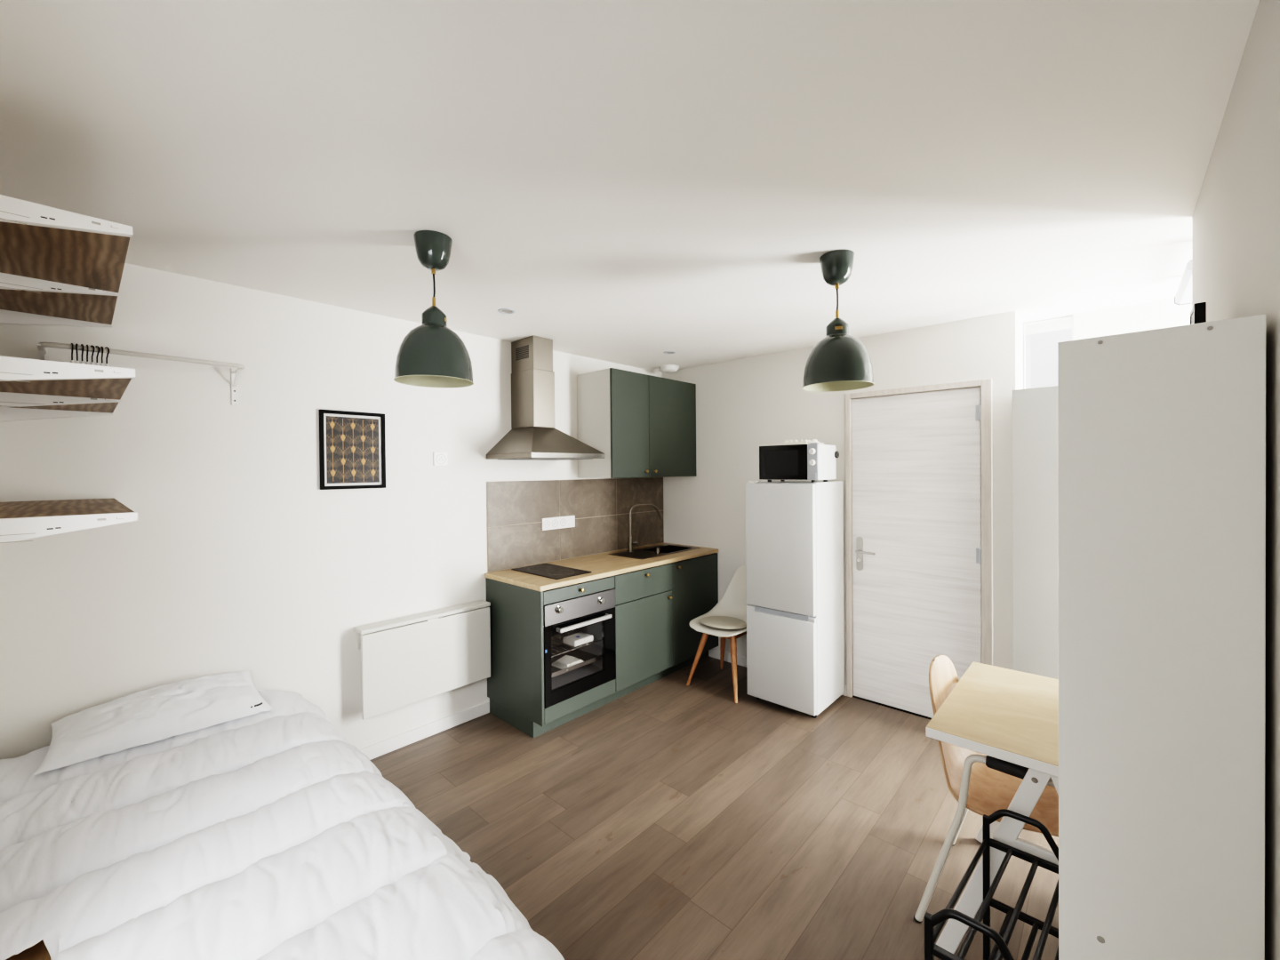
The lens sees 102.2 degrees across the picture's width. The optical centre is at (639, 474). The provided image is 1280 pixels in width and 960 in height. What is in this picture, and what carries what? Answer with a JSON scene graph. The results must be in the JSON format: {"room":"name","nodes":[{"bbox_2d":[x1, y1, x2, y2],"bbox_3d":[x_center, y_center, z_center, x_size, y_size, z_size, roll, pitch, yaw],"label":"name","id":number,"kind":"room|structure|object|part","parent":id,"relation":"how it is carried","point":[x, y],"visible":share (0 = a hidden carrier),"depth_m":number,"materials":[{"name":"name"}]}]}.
{"room":"studio apartment","nodes":[
{"label":"studio apartment","id":0,"kind":"room"},
{"bbox_2d":[0,263,662,759],"bbox_3d":[-1.000,0.327,3.454,0.150,2.440,4.820,0,1,43],"label":"wall","id":1,"kind":"structure","parent":0,"point":[236,557],"depth_m":2.41,"materials":[{"name":"paint"}]},
{"bbox_2d":[36,342,245,405],"bbox_3d":[-1.997,-0.401,2.105,0.208,0.170,0.604,0,1,43],"label":"rail","id":2,"kind":"object","parent":1,"relation":"attached to","point":[42,347],"visible":0.86,"depth_m":2.05,"materials":[{"name":"white metal"}]},
{"bbox_2d":[70,343,73,363],"bbox_3d":[-2.072,-0.407,1.884,0.356,0.145,0.009,0,1,43],"label":"clothes hanger","id":3,"kind":"object","parent":2,"relation":"hanging from","point":[71,360],"visible":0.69,"depth_m":1.88,"materials":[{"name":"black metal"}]},
{"bbox_2d":[75,343,79,363],"bbox_3d":[-2.064,-0.407,1.893,0.356,0.145,0.009,0,1,43],"label":"clothes hanger","id":4,"kind":"object","parent":2,"relation":"hanging from","point":[76,344],"visible":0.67,"depth_m":1.89,"materials":[{"name":"black metal"}]},
{"bbox_2d":[80,344,84,364],"bbox_3d":[-2.055,-0.407,1.902,0.356,0.145,0.010,0,1,43],"label":"clothes hanger","id":5,"kind":"object","parent":2,"relation":"hanging from","point":[82,361],"visible":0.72,"depth_m":1.90,"materials":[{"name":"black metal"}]},
{"bbox_2d":[85,344,88,364],"bbox_3d":[-2.046,-0.408,1.911,0.356,0.145,0.009,0,1,43],"label":"clothes hanger","id":6,"kind":"object","parent":2,"relation":"hanging from","point":[86,362],"visible":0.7,"depth_m":1.91,"materials":[{"name":"black metal"}]},
{"bbox_2d":[90,344,94,365],"bbox_3d":[-2.038,-0.408,1.921,0.356,0.145,0.013,0,1,43],"label":"clothes hanger","id":7,"kind":"object","parent":2,"relation":"hanging from","point":[92,362],"visible":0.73,"depth_m":1.92,"materials":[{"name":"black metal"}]},
{"bbox_2d":[96,345,99,365],"bbox_3d":[-2.029,-0.408,1.930,0.356,0.145,0.015,0,1,43],"label":"clothes hanger","id":8,"kind":"object","parent":2,"relation":"hanging from","point":[97,363],"visible":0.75,"depth_m":1.93,"materials":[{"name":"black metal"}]},
{"bbox_2d":[100,346,103,366],"bbox_3d":[-2.021,-0.408,1.939,0.356,0.145,0.009,0,1,43],"label":"clothes hanger","id":9,"kind":"object","parent":2,"relation":"hanging from","point":[101,364],"visible":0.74,"depth_m":1.94,"materials":[{"name":"black metal"}]},
{"bbox_2d":[104,346,109,366],"bbox_3d":[-2.012,-0.408,1.948,0.356,0.145,0.014,0,1,43],"label":"clothes hanger","id":10,"kind":"object","parent":2,"relation":"hanging from","point":[106,364],"visible":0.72,"depth_m":1.95,"materials":[{"name":"black metal"}]},
{"bbox_3d":[-1.996,-0.467,2.102,0.204,0.019,0.597,0,1,43],"label":"rail","id":11,"kind":"part","parent":2,"relation":"part of","materials":[{"name":"white metal"}]},
{"bbox_2d":[319,408,385,489],"bbox_3d":[-1.528,-0.128,2.755,0.019,0.411,0.320,0,1,43],"label":"framed picture","id":12,"kind":"object","parent":1,"relation":"attached to","point":[352,444],"visible":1,"depth_m":2.75,"materials":[{"name":"black paper"}]},
{"bbox_2d":[325,416,379,483],"bbox_3d":[-1.529,-0.127,2.756,0.001,0.350,0.261,0,1,43],"label":"print","id":13,"kind":"object","parent":12,"relation":"attached to","point":[352,443],"depth_m":2.75,"materials":[{"name":"multicoloured paper"}]},
{"bbox_2d":[353,600,490,719],"bbox_3d":[-1.231,1.044,3.004,0.118,0.465,0.757,0,1,43],"label":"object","id":14,"kind":"object","parent":1,"relation":"attached to","point":[407,660],"visible":1,"depth_m":2.92,"materials":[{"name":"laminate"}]},
{"bbox_2d":[353,600,490,634],"bbox_3d":[-1.235,0.822,3.004,0.111,0.020,0.757,0,1,43],"label":"shelf","id":15,"kind":"object","parent":14,"relation":"attached to","point":[480,605],"depth_m":2.95,"materials":[{"name":"beige laminate"}]},
{"bbox_2d":[359,700,489,759],"bbox_3d":[-1.668,1.524,2.608,0.012,0.075,2.040,0,1,43],"label":"baseboard","id":16,"kind":"structure","parent":1,"relation":"attached to","point":[372,751],"depth_m":3.04,"materials":[{"name":"white paint"}]},
{"bbox_2d":[433,451,447,465],"bbox_3d":[-1.201,-0.092,3.113,0.016,0.084,0.085,0,1,43],"label":"wall socket","id":17,"kind":"object","parent":1,"relation":"attached to","point":[440,459],"visible":1,"depth_m":3.11,"materials":[{"name":"white paint"}]},
{"bbox_2d":[486,335,604,460],"bbox_3d":[-0.619,-0.495,3.386,0.501,0.797,0.587,0,1,43],"label":"range hood","id":18,"kind":"object","parent":1,"relation":"attached to","point":[533,436],"visible":1,"depth_m":3.35,"materials":[{"name":"metal"}]},
{"bbox_2d":[515,344,528,360],"bbox_3d":[-0.776,-0.799,3.396,0.140,0.079,0.002,0,1,43],"label":"vent grille","id":19,"kind":"object","parent":18,"relation":"attached to","point":[522,351],"depth_m":3.39,"materials":[{"name":"silver metal"}]},
{"bbox_2d":[486,477,663,572],"bbox_3d":[-0.391,0.331,3.998,0.008,0.588,1.773,0,1,43],"label":"tile backsplash","id":20,"kind":"structure","parent":1,"relation":"attached to","point":[516,510],"depth_m":3.84,"materials":[{"name":"tile"}]},
{"bbox_2d":[542,515,575,530],"bbox_3d":[-0.594,0.353,3.759,0.016,0.086,0.295,0,1,43],"label":"wall socket","id":21,"kind":"object","parent":20,"relation":"attached to","point":[560,522],"visible":1,"depth_m":3.75,"materials":[{"name":"white paint"}]},
{"bbox_2d":[544,520,549,527],"bbox_3d":[-0.662,0.355,3.678,0.007,0.054,0.054,0,1,43],"label":"socket","id":22,"kind":"object","parent":21,"relation":"attached to","point":[546,522],"depth_m":3.68,"materials":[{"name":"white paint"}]},
{"bbox_2d":[552,519,558,527],"bbox_3d":[-0.612,0.354,3.733,0.007,0.054,0.054,0,1,43],"label":"socket","id":23,"kind":"object","parent":21,"relation":"attached to","point":[555,522],"depth_m":3.74,"materials":[{"name":"white paint"}]},
{"bbox_2d":[560,519,566,526],"bbox_3d":[-0.561,0.353,3.788,0.007,0.054,0.054,0,1,43],"label":"socket","id":24,"kind":"object","parent":21,"relation":"attached to","point":[563,522],"depth_m":3.79,"materials":[{"name":"white paint"}]},
{"bbox_2d":[568,518,573,525],"bbox_3d":[-0.512,0.352,3.844,0.003,0.054,0.046,0,1,43],"label":"switch","id":25,"kind":"object","parent":21,"relation":"attached to","point":[571,520],"depth_m":3.84,"materials":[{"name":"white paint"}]},
{"bbox_2d":[576,368,695,478],"bbox_3d":[0.011,-0.369,4.140,0.407,0.782,0.996,0,1,43],"label":"upper cabinet","id":26,"kind":"object","parent":1,"relation":"attached to","point":[644,425],"visible":1,"depth_m":3.87,"materials":[{"name":"green laminate"}]},
{"bbox_3d":[-0.070,-0.365,3.807,0.019,0.782,0.396,0,1,43],"label":"door","id":27,"kind":"part","parent":26,"relation":"part of","materials":[{"name":"green wood"}]},
{"bbox_3d":[0.268,-0.372,4.174,0.019,0.782,0.598,0,1,43],"label":"door","id":28,"kind":"part","parent":26,"relation":"part of","materials":[{"name":"green wood"}]},
{"bbox_2d":[0,0,1259,372],"bbox_3d":[0.552,-0.944,2.003,4.400,0.100,4.820,0,1,43],"label":"ceiling","id":29,"kind":"structure","parent":0,"point":[636,181],"depth_m":1.40,"materials":[{"name":"paint"}]},
{"bbox_2d":[393,230,473,388],"bbox_3d":[-0.769,-0.612,1.927,0.278,0.535,0.278,-1,1,-4],"label":"pendant lamp","id":30,"kind":"object","parent":29,"relation":"hanging from","point":[431,355],"visible":1,"depth_m":1.86,"materials":[{"name":"green metal"}]},
{"bbox_3d":[-0.767,-0.485,1.928,0.278,0.279,0.278,-1,1,-4],"label":"lamp shade","id":31,"kind":"part","parent":30,"relation":"part of","materials":[{"name":"green metal"}]},
{"bbox_3d":[-0.768,-0.701,1.926,0.009,0.094,0.008,-1,1,-4],"label":"cord","id":32,"kind":"part","parent":30,"relation":"part of","materials":[{"name":"black plastic"}]},
{"bbox_2d":[498,308,514,313],"bbox_3d":[-0.725,-0.886,2.807,0.088,0.004,0.088,0,1,43],"label":"recessed light","id":33,"kind":"object","parent":29,"relation":"in","point":[501,310],"visible":1,"depth_m":2.80,"materials":[{"name":"white plastic"}]},
{"bbox_2d":[654,368,661,371],"bbox_3d":[0.157,-0.901,4.461,0.072,0.022,0.072,0,1,43],"label":"ceiling vent","id":34,"kind":"object","parent":29,"relation":"in","point":[655,369],"visible":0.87,"depth_m":4.43,"materials":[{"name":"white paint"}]},
{"bbox_2d":[659,364,679,372],"bbox_3d":[0.249,-0.889,4.376,0.162,0.046,0.162,0,1,43],"label":"smoke detector","id":35,"kind":"object","parent":29,"relation":"attached to","point":[669,368],"visible":1,"depth_m":4.33,"materials":[{"name":"white plastic"}]},
{"bbox_2d":[664,351,675,353],"bbox_3d":[0.221,-0.905,3.838,0.088,0.004,0.088,0,1,43],"label":"recessed light","id":36,"kind":"object","parent":29,"relation":"in","point":[665,352],"visible":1,"depth_m":3.84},
{"bbox_2d":[802,249,874,391],"bbox_3d":[0.812,-0.628,2.124,0.278,0.535,0.278,0,1,13],"label":"pendant lamp","id":37,"kind":"object","parent":29,"relation":"hanging from","point":[838,362],"visible":1,"depth_m":2.06,"materials":[{"name":"green metal"}]},
{"bbox_3d":[0.811,-0.717,2.123,0.008,0.094,0.009,0,1,13],"label":"cord","id":38,"kind":"part","parent":37,"relation":"part of","materials":[{"name":"black plastic"}]},
{"bbox_3d":[0.813,-0.501,2.126,0.278,0.279,0.278,0,1,13],"label":"lamp shade","id":39,"kind":"part","parent":37,"relation":"part of","materials":[{"name":"green metal"}]},
{"bbox_3d":[0.803,-0.591,2.083,0.030,0.013,0.003,0,1,13],"label":"name plate","id":40,"kind":"part","parent":37,"relation":"part of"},
{"bbox_2d":[1173,259,1191,305],"bbox_3d":[2.341,-0.848,2.190,0.074,0.126,0.575,0,1,43],"label":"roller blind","id":41,"kind":"object","parent":29,"relation":"attached to","point":[1183,296],"visible":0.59,"depth_m":2.21,"materials":[{"name":"white fabric"}]},
{"bbox_2d":[369,656,1058,959],"bbox_3d":[0.575,1.596,2.027,4.400,0.100,4.820,0,1,43],"label":"floor","id":42,"kind":"structure","parent":0,"point":[669,819],"depth_m":2.28,"materials":[{"name":"brown wood"}]},
{"bbox_2d":[5,939,50,959],"bbox_3d":[-1.264,1.331,1.516,2.055,0.474,0.915,0,1,43],"label":"bed","id":43,"kind":"object","parent":42,"relation":"on","point":[39,951],"visible":0.02,"depth_m":1.18,"materials":[{"name":"brown wood"}]},
{"bbox_2d":[0,689,564,959],"bbox_3d":[-1.228,1.297,1.520,2.117,0.616,1.004,0,1,43],"label":"duvet","id":44,"kind":"object","parent":43,"relation":"on","point":[270,835],"visible":0.88,"depth_m":1.35,"materials":[{"name":"white fabric"}]},
{"bbox_2d":[32,670,273,775],"bbox_3d":[-1.915,0.939,2.075,0.320,0.149,0.672,0,1,43],"label":"pillow","id":45,"kind":"object","parent":44,"relation":"on","point":[162,712],"visible":1,"depth_m":1.98,"materials":[{"name":"white fabric"}]},
{"bbox_2d":[485,576,615,737],"bbox_3d":[-0.568,1.105,3.353,0.618,0.880,0.594,0,1,43],"label":"base cabinet","id":46,"kind":"object","parent":42,"relation":"on","point":[516,683],"visible":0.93,"depth_m":3.13,"materials":[{"name":"green wood"}]},
{"bbox_3d":[-0.773,1.056,3.151,0.590,0.775,0.018,0,1,43],"label":"panel","id":47,"kind":"part","parent":46,"relation":"part of","materials":[{"name":"green wood"}]},
{"bbox_3d":[-0.366,0.709,3.173,0.020,0.077,0.571,0,1,43],"label":"drawer","id":48,"kind":"part","parent":46,"relation":"part of","materials":[{"name":"green wood"}]},
{"bbox_2d":[543,588,615,708],"bbox_3d":[-0.523,1.045,3.323,0.556,0.590,0.567,0,1,43],"label":"oven","id":49,"kind":"object","parent":46,"relation":"in","point":[594,614],"visible":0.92,"depth_m":3.23,"materials":[{"name":"glass"}]},
{"bbox_3d":[-0.467,0.793,3.019,0.027,0.048,0.048,0,1,43],"label":"knob","id":50,"kind":"part","parent":49,"relation":"part of","materials":[{"name":"silver metal"}]},
{"bbox_2d":[551,655,583,671],"bbox_3d":[-0.450,1.178,3.261,0.160,0.052,0.180,0,1,43],"label":"paper packet","id":51,"kind":"object","parent":49,"relation":"on","point":[565,661],"visible":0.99,"depth_m":3.24,"materials":[{"name":"white paper"}]},
{"bbox_2d":[563,632,592,647],"bbox_3d":[-0.397,1.060,3.319,0.120,0.039,0.160,0,1,43],"label":"box","id":52,"kind":"object","parent":49,"relation":"in","point":[577,639],"visible":1,"depth_m":3.29,"materials":[{"name":"white cardboard"}]},
{"bbox_3d":[-0.363,0.811,3.172,0.026,0.122,0.567,0,1,43],"label":"control panel","id":53,"kind":"part","parent":49,"relation":"part of","materials":[{"name":"metal"}]},
{"bbox_3d":[-0.335,0.906,3.151,0.046,0.024,0.416,0,1,43],"label":"handle","id":54,"kind":"part","parent":49,"relation":"part of","materials":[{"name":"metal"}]},
{"bbox_3d":[-0.241,0.799,3.264,0.027,0.048,0.048,0,1,43],"label":"knob","id":55,"kind":"part","parent":49,"relation":"part of","materials":[{"name":"silver metal"}]},
{"bbox_3d":[-0.360,1.388,3.179,0.020,0.090,0.571,0,1,43],"label":"panel","id":56,"kind":"part","parent":46,"relation":"part of","materials":[{"name":"green wood"}]},
{"bbox_2d":[605,563,672,703],"bbox_3d":[-0.159,1.097,3.789,0.606,0.880,0.599,0,1,43],"label":"base cabinet","id":57,"kind":"object","parent":42,"relation":"on","point":[644,597],"visible":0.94,"depth_m":3.58,"materials":[{"name":"green wood"}]},
{"bbox_2d":[484,542,718,591],"bbox_3d":[-0.179,0.641,3.792,0.596,0.030,1.792,0,1,43],"label":"countertop","id":58,"kind":"structure","parent":57,"relation":"on","point":[604,564],"depth_m":3.54,"materials":[{"name":"brown wood"}]},
{"bbox_2d":[511,563,591,579],"bbox_3d":[-0.583,0.630,3.374,0.481,0.005,0.285,0,1,43],"label":"cooktop","id":59,"kind":"object","parent":58,"relation":"in","point":[550,571],"visible":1,"depth_m":3.35,"materials":[{"name":"black glass"}]},
{"bbox_2d":[627,503,663,551],"bbox_3d":[0.050,0.426,4.179,0.316,0.382,0.070,-1,1,-20],"label":"mixer tap","id":60,"kind":"object","parent":58,"relation":"on","point":[630,542],"visible":1,"depth_m":4.14,"materials":[{"name":"metal"}]},
{"bbox_2d":[627,536,633,551],"bbox_3d":[-0.076,0.559,4.144,0.052,0.117,0.052,0,1,43],"label":"tap","id":61,"kind":"object","parent":60,"relation":"on","point":[630,542],"depth_m":4.12,"materials":[{"name":"metal"}]},
{"bbox_3d":[-0.034,0.509,4.133,0.046,0.103,0.026,0,1,12],"label":"lever","id":62,"kind":"part","parent":60,"relation":"part of","materials":[{"name":"metal"}]},
{"bbox_3d":[0.051,0.368,4.197,0.302,0.267,0.023,-1,1,-23],"label":"spout","id":63,"kind":"part","parent":60,"relation":"part of","materials":[{"name":"metal"}]},
{"bbox_2d":[608,544,700,562],"bbox_3d":[0.130,0.690,4.161,0.355,0.152,0.720,0,1,43],"label":"sink","id":64,"kind":"object","parent":58,"relation":"in","point":[649,552],"visible":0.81,"depth_m":4.15,"materials":[{"name":"metal"}]},
{"bbox_2d":[656,547,660,553],"bbox_3d":[0.140,0.596,4.020,0.034,0.043,0.034,0,1,43],"label":"steel cup","id":65,"kind":"object","parent":64,"relation":"on","point":[658,549],"visible":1,"depth_m":4.00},
{"bbox_2d":[644,545,691,562],"bbox_3d":[0.230,0.691,4.252,0.260,0.147,0.350,0,1,43],"label":"basin","id":66,"kind":"object","parent":64,"relation":"in","point":[664,549],"depth_m":4.39,"materials":[{"name":"metal"}]},
{"bbox_3d":[0.033,0.759,3.606,0.020,0.193,0.596,0,1,43],"label":"drawer","id":67,"kind":"part","parent":57,"relation":"part of","materials":[{"name":"green wood"}]},
{"bbox_3d":[0.036,1.143,3.609,0.020,0.566,0.596,0,1,43],"label":"door","id":68,"kind":"part","parent":57,"relation":"part of","materials":[{"name":"green wood"}]},
{"bbox_2d":[663,552,718,677],"bbox_3d":[0.244,1.089,4.227,0.606,0.880,0.590,0,1,43],"label":"base cabinet","id":69,"kind":"object","parent":42,"relation":"on","point":[695,580],"visible":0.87,"depth_m":3.99,"materials":[{"name":"green wood"}]},
{"bbox_2d":[686,565,747,703],"bbox_3d":[0.666,1.119,3.787,0.452,0.821,0.565,0,1,43],"label":"chair","id":70,"kind":"object","parent":42,"relation":"on","point":[727,619],"visible":0.77,"depth_m":3.75,"materials":[{"name":"plastic"}]},
{"bbox_3d":[0.427,1.324,3.757,0.186,0.415,0.046,-1,1,-1],"label":"leg","id":71,"kind":"part","parent":70,"relation":"part of","materials":[{"name":"brown wood"}]},
{"bbox_3d":[0.638,1.320,3.973,0.045,0.415,0.186,-1,1,2],"label":"leg","id":72,"kind":"part","parent":70,"relation":"part of","materials":[{"name":"brown wood"}]},
{"bbox_3d":[0.648,1.324,3.548,0.045,0.415,0.183,0,1,3],"label":"leg","id":73,"kind":"part","parent":70,"relation":"part of","materials":[{"name":"brown wood"}]},
{"bbox_3d":[0.641,1.137,3.759,0.244,0.032,0.234,0,1,43],"label":"under frame","id":74,"kind":"part","parent":70,"relation":"part of","materials":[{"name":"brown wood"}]},
{"bbox_2d":[745,480,844,718],"bbox_3d":[1.054,0.784,3.502,0.473,1.489,0.480,0,1,43],"label":"refrigerator","id":75,"kind":"object","parent":42,"relation":"on","point":[795,529],"visible":1,"depth_m":3.32,"materials":[{"name":"white paint"}]},
{"bbox_3d":[0.902,0.468,3.337,0.473,0.816,0.040,0,1,43],"label":"fridge door","id":76,"kind":"part","parent":75,"relation":"part of","materials":[{"name":"white metal"}]},
{"bbox_3d":[0.908,1.186,3.344,0.473,0.606,0.040,0,1,43],"label":"freezer door","id":77,"kind":"part","parent":75,"relation":"part of","materials":[{"name":"white metal"}]},
{"bbox_2d":[759,443,839,482],"bbox_3d":[1.036,-0.069,3.381,0.414,0.238,0.316,0,1,43],"label":"microwave","id":78,"kind":"object","parent":75,"relation":"on","point":[813,462],"visible":1,"depth_m":3.27,"materials":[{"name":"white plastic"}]},
{"bbox_3d":[0.915,-0.076,3.311,0.333,0.221,0.014,0,1,43],"label":"door","id":79,"kind":"part","parent":78,"relation":"part of","materials":[{"name":"black glass"}]},
{"bbox_2d":[781,440,811,445],"bbox_3d":[1.021,-0.204,3.365,0.175,0.034,0.080,0,1,43],"label":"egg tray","id":80,"kind":"object","parent":78,"relation":"on","point":[794,442],"visible":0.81,"depth_m":3.33,"materials":[{"name":"white plastic"}]},
{"bbox_3d":[1.064,-0.076,3.174,0.068,0.221,0.014,0,1,43],"label":"control panel","id":81,"kind":"part","parent":78,"relation":"part of","materials":[{"name":"white plastic"}]},
{"bbox_2d":[810,439,823,444],"bbox_3d":[1.119,-0.206,3.275,0.075,0.035,0.070,0,1,43],"label":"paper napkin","id":82,"kind":"object","parent":78,"relation":"on","point":[814,441],"visible":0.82,"depth_m":3.27,"materials":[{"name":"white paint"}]},
{"bbox_2d":[913,655,1058,922],"bbox_3d":[1.343,1.121,1.767,0.614,0.847,0.527,0,1,43],"label":"desk chair","id":83,"kind":"object","parent":42,"relation":"on","point":[981,784],"visible":0.47,"depth_m":1.77,"materials":[{"name":"beige wood"}]},
{"bbox_3d":[1.510,1.218,1.948,0.610,0.644,0.023,0,1,43],"label":"leg frame","id":84,"kind":"part","parent":83,"relation":"part of","materials":[{"name":"white plastic"}]},
{"bbox_3d":[1.178,1.224,1.588,0.610,0.644,0.023,0,1,43],"label":"leg frame","id":85,"kind":"part","parent":83,"relation":"part of","materials":[{"name":"white plastic"}]},
{"bbox_2d":[924,808,1058,959],"bbox_3d":[0.914,1.262,1.302,0.522,0.577,0.195,-1,1,-43],"label":"shoe rack","id":86,"kind":"object","parent":42,"relation":"on","point":[1000,949],"visible":0.9,"depth_m":1.36,"materials":[{"name":"black metal"}]},
{"bbox_3d":[0.735,1.265,1.133,0.194,0.577,0.018,0,1,43],"label":"frame","id":87,"kind":"part","parent":86,"relation":"part of","materials":[{"name":"black metal"}]},
{"bbox_3d":[1.093,1.258,1.470,0.194,0.577,0.018,0,1,43],"label":"frame","id":88,"kind":"part","parent":86,"relation":"part of","materials":[{"name":"black metal"}]},
{"bbox_2d":[925,661,1058,953],"bbox_3d":[1.395,1.176,1.726,0.609,0.746,0.746,0,1,43],"label":"desk","id":89,"kind":"object","parent":42,"relation":"on","point":[1011,716],"visible":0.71,"depth_m":1.64,"materials":[{"name":"white paint"}]},
{"bbox_3d":[1.521,1.184,2.067,0.302,0.721,0.022,0,1,43],"label":"leg","id":90,"kind":"part","parent":89,"relation":"part of","materials":[{"name":"white paint"}]},
{"bbox_3d":[1.073,1.193,1.580,0.302,0.721,0.022,0,1,43],"label":"leg","id":91,"kind":"part","parent":89,"relation":"part of","materials":[{"name":"white paint"}]},
{"bbox_3d":[1.288,1.193,1.383,0.302,0.721,0.022,0,1,43],"label":"leg","id":92,"kind":"part","parent":89,"relation":"part of","materials":[{"name":"white paint"}]},
{"bbox_2d":[1012,385,1058,679],"bbox_3d":[2.231,0.541,2.612,0.535,1.966,0.252,0,1,43],"label":"partition wall","id":93,"kind":"structure","parent":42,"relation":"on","point":[1035,410],"depth_m":2.63,"materials":[{"name":"paint"}]},
{"bbox_2d":[1057,313,1265,959],"bbox_3d":[1.113,0.637,1.134,0.274,1.821,0.441,0,1,43],"label":"wardrobe","id":94,"kind":"object","parent":42,"relation":"on","point":[1162,431],"visible":1,"depth_m":0.96,"materials":[{"name":"white wood"}]},
{"bbox_2d":[1189,302,1206,324],"bbox_3d":[1.284,-0.330,1.189,0.018,0.108,0.098,0,1,43],"label":"photo frame","id":95,"kind":"object","parent":94,"relation":"on","point":[1197,315],"visible":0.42,"depth_m":1.16,"materials":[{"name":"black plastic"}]},
{"bbox_2d":[1191,312,1193,324],"bbox_3d":[1.284,-0.330,1.190,0.013,0.084,0.074,0,1,43],"label":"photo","id":96,"kind":"object","parent":95,"relation":"attached to","point":[1192,314],"depth_m":1.20},
{"bbox_2d":[661,311,1023,684],"bbox_3d":[1.264,0.303,3.891,2.590,2.440,0.310,0,1,43],"label":"wall","id":97,"kind":"structure","parent":0,"point":[743,405],"depth_m":3.77,"materials":[{"name":"paint"}]},
{"bbox_2d":[709,648,846,695],"bbox_3d":[1.000,1.487,3.936,1.140,0.075,0.012,0,1,43],"label":"baseboard","id":98,"kind":"structure","parent":97,"relation":"attached to","point":[741,660],"depth_m":4.19,"materials":[{"name":"white paint"}]},
{"bbox_2d":[852,696,931,719],"bbox_3d":[1.748,1.521,3.300,0.746,0.006,0.056,0,1,43],"label":"trim","id":99,"kind":"structure","parent":97,"relation":"attached to","point":[893,708],"depth_m":3.35,"materials":[{"name":"black plastic"}]},
{"bbox_2d":[851,386,981,718],"bbox_3d":[1.719,0.502,3.262,0.753,2.028,0.106,0,1,43],"label":"door","id":100,"kind":"structure","parent":97,"relation":"in","point":[916,457],"depth_m":3.26,"materials":[{"name":"white wood"}]},
{"bbox_3d":[1.485,0.537,3.492,0.040,0.230,0.010,0,1,43],"label":"handle plate","id":101,"kind":"part","parent":100,"relation":"part of","materials":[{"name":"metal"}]},
{"bbox_3d":[1.502,0.518,3.431,0.127,0.022,0.060,0,1,43],"label":"lever","id":102,"kind":"part","parent":100,"relation":"part of","materials":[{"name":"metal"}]},
{"bbox_2d":[844,378,992,697],"bbox_3d":[1.741,0.487,3.278,0.840,2.074,0.072,0,1,43],"label":"trim","id":103,"kind":"structure","parent":97,"relation":"attached to","point":[986,385],"depth_m":3.00,"materials":[{"name":"white wood"}]},
{"bbox_2d":[1073,297,1191,340],"bbox_3d":[2.918,0.299,2.661,1.510,2.440,0.120,0,1,43],"label":"wall","id":104,"kind":"structure","parent":0,"point":[1158,314],"depth_m":2.80,"materials":[{"name":"paint"}]},
{"bbox_2d":[1024,315,1073,388],"bbox_3d":[2.434,-0.198,3.077,0.231,1.436,0.030,0,1,43],"label":"window","id":105,"kind":"structure","parent":104,"relation":"in","point":[1072,316],"depth_m":3.13,"materials":[{"name":"white paint"}]},
{"bbox_2d":[1192,0,1279,959],"bbox_3d":[1.196,0.336,0.339,0.900,2.440,3.210,0,1,43],"label":"wall","id":106,"kind":"structure","parent":0,"point":[1236,218],"depth_m":0.97,"materials":[{"name":"grey paint"}]},
{"bbox_3d":[-1.247,0.355,0.712,3.200,2.440,0.150,0,1,43],"label":"wall","id":107,"kind":"structure","parent":0,"visible":0},
{"bbox_2d":[0,194,132,327],"bbox_3d":[-1.819,-0.577,1.562,1.192,0.074,0.347,0,1,43],"label":"wall shelf","id":108,"kind":"object","parent":107,"relation":"attached to","point":[58,267],"visible":1,"depth_m":1.48,"materials":[{"name":"brown wood"}]},
{"bbox_2d":[0,355,135,421],"bbox_3d":[-1.816,-0.223,1.565,1.192,0.074,0.347,0,1,43],"label":"wall shelf","id":109,"kind":"object","parent":107,"relation":"attached to","point":[29,388],"visible":1,"depth_m":1.48,"materials":[{"name":"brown wood"}]},
{"bbox_2d":[0,498,137,543],"bbox_3d":[-1.813,0.135,1.568,1.192,0.074,0.347,0,1,43],"label":"wall shelf","id":110,"kind":"object","parent":107,"relation":"attached to","point":[19,520],"visible":1,"depth_m":1.25,"materials":[{"name":"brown wood"}]}
]}

